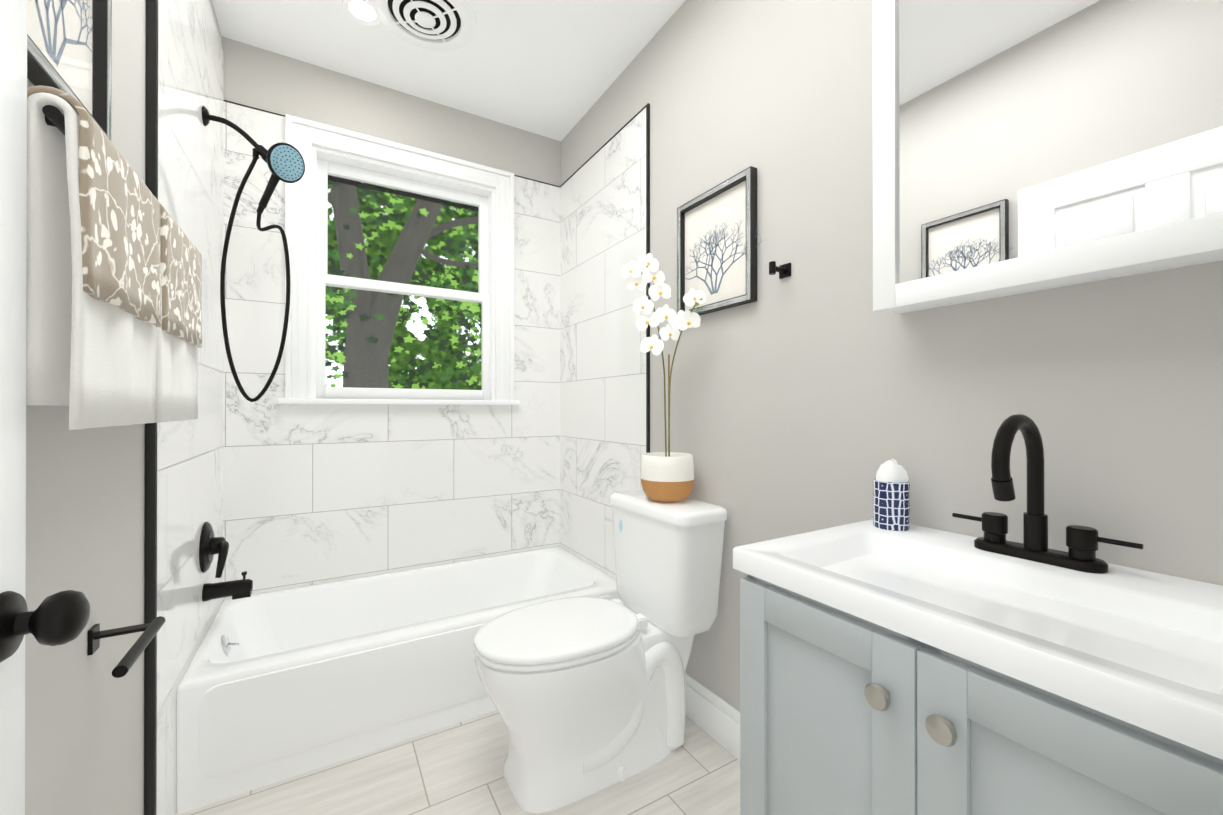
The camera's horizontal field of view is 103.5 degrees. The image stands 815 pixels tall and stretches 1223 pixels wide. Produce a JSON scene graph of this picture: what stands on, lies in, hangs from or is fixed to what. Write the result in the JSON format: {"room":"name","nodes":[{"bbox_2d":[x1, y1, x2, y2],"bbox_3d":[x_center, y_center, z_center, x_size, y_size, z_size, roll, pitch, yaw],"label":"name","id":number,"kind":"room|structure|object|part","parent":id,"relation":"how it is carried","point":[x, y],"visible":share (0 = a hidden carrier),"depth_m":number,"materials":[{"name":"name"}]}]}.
{"room":"bathroom","nodes":[
{"label":"bathroom","id":0,"kind":"room"},
{"bbox_2d":[25,0,221,814],"bbox_3d":[-0.895,-0.198,0.670,0.120,2.670,3.220,0,0,-31],"label":"wall","id":1,"kind":"structure","parent":0,"point":[84,710],"depth_m":0.89,"materials":[{"name":"beige paint"}]},
{"bbox_2d":[0,0,89,814],"bbox_3d":[-0.498,0.115,0.211,0.171,2.018,0.814,0,0,-31],"label":"door leaf","id":2,"kind":"structure","parent":1,"relation":"in","point":[59,618],"depth_m":0.54,"materials":[{"name":"white paint"}]},
{"bbox_3d":[-0.676,0.237,0.511,0.171,0.074,0.074,0,0,-31],"label":"knob","id":3,"kind":"part","parent":2,"relation":"part of","materials":[{"name":"black metal"}]},
{"bbox_2d":[27,0,111,141],"bbox_3d":[-0.841,-0.677,0.730,0.028,0.416,0.392,0,0,-31],"label":"picture","id":4,"kind":"object","parent":1,"relation":"attached to","point":[69,46],"visible":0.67,"depth_m":0.80,"materials":[{"name":"white paper"}]},
{"bbox_2d":[27,0,91,114],"bbox_3d":[-0.852,-0.677,0.732,0.005,0.370,0.290,0,0,-31],"label":"print","id":5,"kind":"object","parent":4,"relation":"attached to","point":[61,30],"depth_m":0.77,"materials":[{"name":"paper"}]},
{"bbox_2d":[26,85,201,429],"bbox_3d":[-0.883,-0.182,0.879,0.113,0.421,0.710,0,0,-31],"label":"towel","id":6,"kind":"object","parent":1,"relation":"attached to","point":[114,300],"visible":1,"depth_m":0.66,"materials":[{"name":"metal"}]},
{"bbox_2d":[88,616,165,677],"bbox_3d":[-0.862,0.424,0.829,0.099,0.044,0.211,0,0,-31],"label":"toilet paper holder","id":7,"kind":"object","parent":1,"relation":"attached to","point":[124,665],"visible":0.98,"depth_m":0.87,"materials":[{"name":"black metal"}]},
{"bbox_2d":[144,0,157,814],"bbox_3d":[-1.099,-0.161,1.151,0.021,2.600,0.016,0,0,-31],"label":"trim","id":8,"kind":"structure","parent":1,"relation":"attached to","point":[150,554],"depth_m":1.14,"materials":[{"name":"black metal"}]},
{"bbox_2d":[156,0,223,814],"bbox_3d":[-1.354,-0.160,1.565,0.010,2.600,0.957,0,0,-31],"label":"wall tile","id":9,"kind":"structure","parent":1,"relation":"attached to","point":[190,201],"depth_m":1.48,"materials":[{"name":"stone"}]},
{"bbox_2d":[199,522,228,577],"bbox_3d":[-1.377,0.485,1.685,0.074,0.172,0.192,0,0,-31],"label":"tub valve","id":10,"kind":"object","parent":9,"relation":"attached to","point":[211,545],"visible":1,"depth_m":1.64,"materials":[{"name":"black metal"}]},
{"bbox_2d":[202,571,252,601],"bbox_3d":[-1.351,0.631,1.700,0.135,0.086,0.060,0,0,-31],"label":"tub spout","id":11,"kind":"object","parent":9,"relation":"attached to","point":[239,589],"visible":1,"depth_m":1.69,"materials":[{"name":"black metal"}]},
{"bbox_2d":[202,106,304,401],"bbox_3d":[-1.269,-0.525,1.720,0.293,1.012,0.107,0,0,-31],"label":"shower","id":12,"kind":"object","parent":9,"relation":"attached to","point":[284,162],"visible":1,"depth_m":1.72,"materials":[{"name":"black metal"}]},
{"bbox_2d":[222,36,560,185],"bbox_3d":[-0.979,-0.193,2.424,1.530,2.670,0.120,0,0,-31],"label":"wall","id":13,"kind":"structure","parent":0,"point":[260,78],"depth_m":2.28,"materials":[{"name":"beige paint"}]},
{"bbox_2d":[223,101,559,600],"bbox_3d":[-0.947,-0.208,2.370,1.530,2.100,0.010,0,0,-31],"label":"wall tile","id":14,"kind":"structure","parent":13,"relation":"attached to","point":[317,493],"depth_m":2.24,"materials":[{"name":"tile"}]},
{"bbox_2d":[224,100,558,186],"bbox_3d":[-0.945,-1.261,2.371,1.530,0.006,0.011,0,0,-31],"label":"trim","id":15,"kind":"structure","parent":13,"relation":"attached to","point":[224,100],"depth_m":2.06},
{"bbox_2d":[277,114,519,404],"bbox_3d":[-0.994,-0.636,2.382,1.070,1.244,0.178,0,0,-31],"label":"window unit","id":16,"kind":"structure","parent":13,"relation":"in","point":[306,226],"depth_m":2.31,"materials":[{"name":"white paint"}]},
{"bbox_3d":[-1.021,-0.857,2.428,0.794,0.577,0.030,0,0,-31],"label":"sash","id":17,"kind":"part","parent":16,"relation":"part of","materials":[{"name":"white paint"}]},
{"bbox_3d":[-1.004,-0.323,2.398,0.794,0.570,0.030,0,0,-31],"label":"sash","id":18,"kind":"part","parent":16,"relation":"part of","materials":[{"name":"white paint"}]},
{"bbox_3d":[-1.020,-0.857,2.427,0.774,0.537,0.004,0,0,-31],"label":"glass","id":19,"kind":"part","parent":16,"relation":"part of","materials":[{"name":"clear glass"}]},
{"bbox_3d":[-1.003,-0.323,2.397,0.774,0.530,0.004,0,0,-31],"label":"glass","id":20,"kind":"part","parent":16,"relation":"part of","materials":[{"name":"clear glass"}]},
{"bbox_2d":[212,0,685,140],"bbox_3d":[-0.186,-1.556,1.096,1.770,0.050,3.220,0,0,-31],"label":"ceiling","id":21,"kind":"structure","parent":0,"point":[553,69],"depth_m":2.06,"materials":[{"name":"paint"}]},
{"bbox_2d":[342,0,380,25],"bbox_3d":[-0.959,-1.527,1.857,0.140,0.004,0.140,0,0,-31],"label":"ceiling light","id":22,"kind":"object","parent":21,"relation":"attached to","point":[362,10],"depth_m":1.86,"materials":[{"name":"white glass"}]},
{"bbox_2d":[371,0,476,50],"bbox_3d":[-0.723,-1.513,1.870,0.384,0.034,0.384,0,0,-31],"label":"ceiling vent","id":23,"kind":"object","parent":21,"relation":"in","point":[463,36],"visible":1,"depth_m":1.90,"materials":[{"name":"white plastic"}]},
{"bbox_2d":[175,710,739,814],"bbox_3d":[-0.186,1.163,1.089,1.770,0.050,3.220,0,0,-31],"label":"floor","id":24,"kind":"structure","parent":0,"point":[455,769],"depth_m":1.45,"materials":[{"name":"beige tile"}]},
{"bbox_2d":[177,546,627,813],"bbox_3d":[-0.755,0.961,2.045,1.511,0.360,0.738,0,0,-31],"label":"bathtub","id":25,"kind":"object","parent":24,"relation":"on","point":[277,685],"visible":0.81,"depth_m":1.65,"materials":[{"name":"ceramic"}]},
{"bbox_3d":[-0.577,0.936,1.727,1.391,0.268,0.009,0,0,-31],"label":"apron panel","id":26,"kind":"part","parent":25,"relation":"part of","materials":[{"name":"ceramic"}]},
{"bbox_2d":[474,489,726,812],"bbox_3d":[-0.054,0.735,1.588,0.782,0.810,0.472,0,0,-31],"label":"toilet","id":27,"kind":"object","parent":24,"relation":"on","point":[587,696],"visible":1,"depth_m":1.49,"materials":[{"name":"white ceramic"}]},
{"bbox_3d":[-0.167,0.714,1.520,0.517,0.017,0.380,0,0,-31],"label":"seat","id":28,"kind":"part","parent":27,"relation":"part of","materials":[{"name":"white ceramic"}]},
{"bbox_3d":[-0.167,0.690,1.520,0.519,0.025,0.382,0,0,-31],"label":"lid","id":29,"kind":"part","parent":27,"relation":"part of","materials":[{"name":"white plastic"}]},
{"bbox_3d":[-0.110,0.932,1.554,0.644,0.416,0.380,0,0,-31],"label":"bowl","id":30,"kind":"part","parent":27,"relation":"part of","materials":[{"name":"white ceramic"}]},
{"bbox_2d":[621,253,705,501],"bbox_3d":[0.189,-0.105,1.671,0.253,0.870,0.258,0,0,-31],"label":"orchid plant","id":31,"kind":"object","parent":27,"relation":"on","point":[666,476],"visible":1,"depth_m":1.68,"materials":[{"name":"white plant"}]},
{"bbox_3d":[0.199,0.209,1.716,0.189,0.084,0.189,0,0,-31],"label":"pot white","id":32,"kind":"part","parent":31,"relation":"part of","materials":[{"name":"ceramic"}]},
{"bbox_3d":[0.191,0.558,1.734,0.205,0.380,0.450,0,0,-31],"label":"tank","id":33,"kind":"part","parent":27,"relation":"part of","materials":[{"name":"white ceramic"}]},
{"bbox_3d":[0.189,0.349,1.733,0.218,0.038,0.472,0,0,-31],"label":"tank lid","id":34,"kind":"part","parent":27,"relation":"part of","materials":[{"name":"white ceramic"}]},
{"bbox_2d":[733,414,1222,814],"bbox_3d":[0.596,0.575,0.763,0.518,1.126,0.653,0,0,-31],"label":"vanity cabinet","id":35,"kind":"object","parent":24,"relation":"on","point":[916,670],"visible":1,"depth_m":0.68,"materials":[{"name":"grey paint"}]},
{"bbox_3d":[0.330,0.674,0.778,0.019,0.704,0.312,0,0,-31],"label":"door","id":36,"kind":"part","parent":35,"relation":"part of","materials":[{"name":"grey paint"}]},
{"bbox_2d":[733,519,1222,759],"bbox_3d":[0.608,0.317,0.770,0.490,0.098,0.653,0,0,-31],"label":"countertop","id":37,"kind":"structure","parent":35,"relation":"on","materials":[{"name":"white stone"}]},
{"bbox_2d":[873,459,909,530],"bbox_3d":[0.627,0.192,1.081,0.072,0.152,0.072,0,0,-31],"label":"cup","id":38,"kind":"object","parent":37,"relation":"on","point":[891,496],"visible":1,"depth_m":1.05,"materials":[{"name":"blue ceramic"}]},
{"bbox_2d":[952,414,1143,573],"bbox_3d":[0.702,0.140,0.827,0.180,0.256,0.262,0,0,-31],"label":"faucet","id":39,"kind":"object","parent":37,"relation":"on","point":[1032,556],"depth_m":0.84,"materials":[{"name":"black metal"}]},
{"bbox_3d":[0.492,0.673,0.507,0.019,0.704,0.312,0,0,-31],"label":"door","id":40,"kind":"part","parent":35,"relation":"part of","materials":[{"name":"grey paint"}]},
{"bbox_2d":[561,0,1222,711],"bbox_3d":[0.523,-0.195,1.514,0.120,2.670,3.220,0,0,-31],"label":"wall","id":41,"kind":"structure","parent":0,"point":[813,392],"depth_m":1.25,"materials":[{"name":"beige paint"}]},
{"bbox_2d":[560,108,645,578],"bbox_3d":[-0.069,-0.058,2.385,0.010,2.400,0.862,0,0,-31],"label":"wall tile","id":42,"kind":"structure","parent":41,"relation":"attached to","point":[602,336],"depth_m":2.34,"materials":[{"name":"tile"}]},
{"bbox_2d":[559,103,649,452],"bbox_3d":[-0.066,-0.061,2.377,0.011,2.406,0.870,0,0,-31],"label":"trim","id":43,"kind":"structure","parent":41,"relation":"attached to","point":[647,106],"depth_m":2.00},
{"bbox_2d":[685,672,739,760],"bbox_3d":[0.400,1.065,1.587,0.014,0.150,0.957,0,0,-31],"label":"baseboard","id":44,"kind":"structure","parent":41,"relation":"attached to","point":[714,716],"depth_m":1.66,"materials":[{"name":"white paint"}]},
{"bbox_2d":[677,166,763,315],"bbox_3d":[0.352,-0.540,1.654,0.028,0.416,0.434,0,0,-31],"label":"picture","id":45,"kind":"object","parent":41,"relation":"attached to","point":[717,234],"visible":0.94,"depth_m":1.63,"materials":[{"name":"white paper"}]},
{"bbox_2d":[685,180,745,309],"bbox_3d":[0.358,-0.540,1.661,0.005,0.370,0.320,0,0,-31],"label":"print","id":46,"kind":"object","parent":45,"relation":"attached to","point":[715,226],"depth_m":1.64,"materials":[{"name":"paper"}]},
{"bbox_2d":[769,261,790,278],"bbox_3d":[0.483,-0.401,1.398,0.067,0.038,0.038,0,0,-31],"label":"robe hook","id":47,"kind":"object","parent":41,"relation":"attached to","point":[784,270],"visible":1,"depth_m":1.40,"materials":[{"name":"black metal"}]},
{"bbox_2d":[872,0,1222,313],"bbox_3d":[0.782,-0.669,0.859,0.105,0.905,0.587,0,0,-31],"label":"mirror","id":48,"kind":"object","parent":41,"relation":"attached to","point":[1022,146],"visible":1,"depth_m":0.84,"materials":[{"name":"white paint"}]},
{"label":"outside","id":49,"kind":"structure","parent":0,"visible":0},
{"bbox_2d":[325,175,481,389],"bbox_3d":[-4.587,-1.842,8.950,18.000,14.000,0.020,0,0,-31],"label":"foliage","id":50,"kind":"object","parent":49,"point":[386,239],"depth_m":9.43,"materials":[{"name":"green plant"}]},
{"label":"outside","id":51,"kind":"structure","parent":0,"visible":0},
{"bbox_2d":[328,175,477,387],"bbox_3d":[-2.282,-0.362,5.076,3.221,9.030,0.669,0,0,-31],"label":"trunk","id":52,"kind":"object","parent":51,"point":[427,230],"depth_m":4.84,"materials":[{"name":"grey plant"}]}
]}

